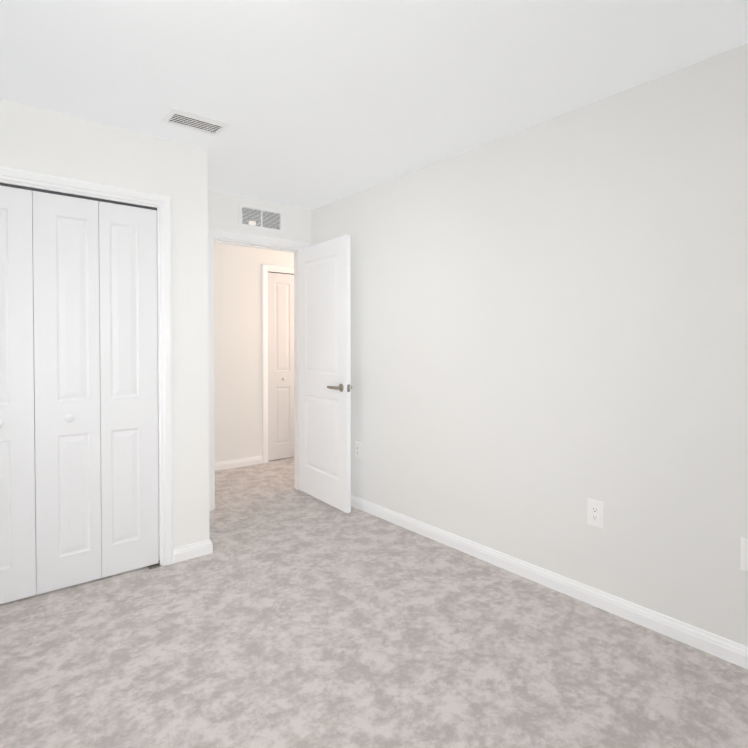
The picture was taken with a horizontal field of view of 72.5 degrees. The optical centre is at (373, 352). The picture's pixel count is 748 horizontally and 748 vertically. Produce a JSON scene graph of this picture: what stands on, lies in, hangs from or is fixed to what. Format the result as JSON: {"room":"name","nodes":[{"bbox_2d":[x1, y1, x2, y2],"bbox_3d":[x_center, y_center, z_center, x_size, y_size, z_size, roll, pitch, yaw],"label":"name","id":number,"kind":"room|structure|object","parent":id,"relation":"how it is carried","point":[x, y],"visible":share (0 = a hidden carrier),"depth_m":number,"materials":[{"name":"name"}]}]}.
{"room":"empty bedroom","nodes":[
{"label":"empty bedroom","id":0,"kind":"room"},
{"bbox_2d":[0,99,209,556],"bbox_3d":[-1.750,0.007,2.558,1.830,2.440,0.120,-1,1,-39],"label":"wall","id":1,"kind":"structure","parent":0,"point":[36,140],"depth_m":2.97,"materials":[{"name":"white paint"}]},
{"bbox_2d":[0,186,158,603],"bbox_3d":[-1.694,0.211,2.543,1.178,2.032,0.068,-1,1,-39],"label":"bifold closet door","id":2,"kind":"structure","parent":1,"relation":"in","point":[78,409],"depth_m":2.66,"materials":[{"name":"white paint"}]},
{"bbox_2d":[0,166,173,568],"bbox_3d":[-1.719,0.169,2.573,1.328,2.117,0.139,-1,1,-39],"label":"trim","id":3,"kind":"structure","parent":1,"relation":"attached to","point":[164,325],"depth_m":2.91,"materials":[{"name":"white paint"}]},
{"bbox_2d":[214,242,293,461],"bbox_3d":[-1.507,-0.035,5.280,3.840,2.440,0.120,-1,1,-39],"label":"wall","id":4,"kind":"structure","parent":0,"point":[237,353],"depth_m":5.29,"materials":[{"name":"white paint"}]},
{"bbox_2d":[215,455,262,470],"bbox_3d":[-2.029,1.152,4.788,2.147,0.082,0.015,-1,1,-39],"label":"baseboard","id":5,"kind":"structure","parent":4,"relation":"attached to","point":[234,463],"depth_m":5.28,"materials":[{"name":"white paint"}]},
{"bbox_2d":[261,264,293,462],"bbox_3d":[-0.887,0.112,5.774,0.890,2.131,0.139,-1,1,-39],"label":"trim","id":6,"kind":"structure","parent":4,"relation":"attached to","point":[265,268],"depth_m":5.46,"materials":[{"name":"white paint"}]},
{"bbox_2d":[268,272,293,460],"bbox_3d":[-0.861,0.146,5.744,0.740,2.038,0.068,-1,1,-39],"label":"bifold closet door","id":7,"kind":"structure","parent":4,"relation":"in","point":[280,366],"depth_m":5.61,"materials":[{"name":"white paint"}]},
{"bbox_2d":[208,190,310,248],"bbox_3d":[-1.159,-0.016,4.043,4.620,2.440,0.120,-1,1,-39],"label":"wall","id":8,"kind":"structure","parent":0,"point":[222,211],"depth_m":4.09,"materials":[{"name":"white paint"}]},
{"bbox_2d":[208,228,308,510],"bbox_3d":[-0.965,0.127,4.203,0.915,2.150,0.158,-1,1,-39],"label":"door frame","id":9,"kind":"structure","parent":8,"relation":"attached to","point":[253,239],"depth_m":4.00,"materials":[{"name":"white paint"}]},
{"bbox_2d":[238,202,283,234],"bbox_3d":[-0.927,-1.090,4.163,0.403,0.200,0.054,-1,1,-39],"label":"air vent","id":10,"kind":"object","parent":8,"relation":"in","point":[259,218],"visible":0.88,"depth_m":4.12,"materials":[{"name":"white metal"}]},
{"bbox_2d":[298,235,351,512],"bbox_3d":[-0.411,0.155,4.068,0.139,2.047,0.788,-1,1,-36],"label":"bedroom door","id":11,"kind":"structure","parent":8,"relation":"in","point":[324,340],"depth_m":3.99,"materials":[{"name":"white paint"}]},
{"bbox_2d":[0,457,747,747],"bbox_3d":[-0.267,1.271,2.965,4.860,0.100,6.410,-1,1,-39],"label":"floor","id":12,"kind":"structure","parent":0,"point":[285,614],"depth_m":2.07,"materials":[{"name":"carpet"}]},
{"bbox_2d":[0,0,747,209],"bbox_3d":[-0.267,-1.269,2.925,4.860,0.100,6.410,-1,1,-39],"label":"ceiling","id":13,"kind":"structure","parent":0,"point":[315,104],"depth_m":2.16,"materials":[{"name":"white paint"}]},
{"bbox_2d":[160,107,230,136],"bbox_3d":[-0.942,-1.259,2.693,0.305,0.103,0.205,-1,1,-39],"label":"ceiling vent","id":14,"kind":"object","parent":13,"relation":"in","point":[192,121],"visible":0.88,"depth_m":2.69,"materials":[{"name":"white metal"}]},
{"bbox_2d":[311,43,747,646],"bbox_3d":[0.937,0.005,2.731,0.120,2.440,4.560,-1,1,-39],"label":"wall","id":15,"kind":"structure","parent":0,"point":[549,327],"depth_m":2.53,"materials":[{"name":"white paint"}]},
{"bbox_2d":[355,441,360,458],"bbox_3d":[-0.125,0.754,3.949,0.008,0.128,0.080,-1,1,-39],"label":"outlet","id":16,"kind":"object","parent":15,"relation":"attached to","point":[357,449],"visible":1,"depth_m":3.94,"materials":[{"name":"white plastic"}]},
{"bbox_2d":[351,495,747,669],"bbox_3d":[0.845,1.183,2.752,0.020,0.082,4.440,-1,1,-39],"label":"baseboard","id":17,"kind":"structure","parent":15,"relation":"attached to","point":[733,652],"depth_m":2.52,"materials":[{"name":"white paint"}]},
{"bbox_2d":[587,498,603,528],"bbox_3d":[1.074,0.779,2.474,0.008,0.128,0.080,-1,1,-39],"label":"outlet","id":18,"kind":"object","parent":15,"relation":"attached to","point":[595,514],"visible":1,"depth_m":2.47,"materials":[{"name":"white plastic"}]},
{"bbox_2d":[740,537,747,571],"bbox_3d":[1.469,0.793,1.980,0.018,0.128,0.080,-1,1,-39],"label":"outlet","id":19,"kind":"object","parent":15,"relation":"attached to","point":[744,555],"visible":1,"depth_m":2.00,"materials":[{"name":"white plastic"}]}
]}

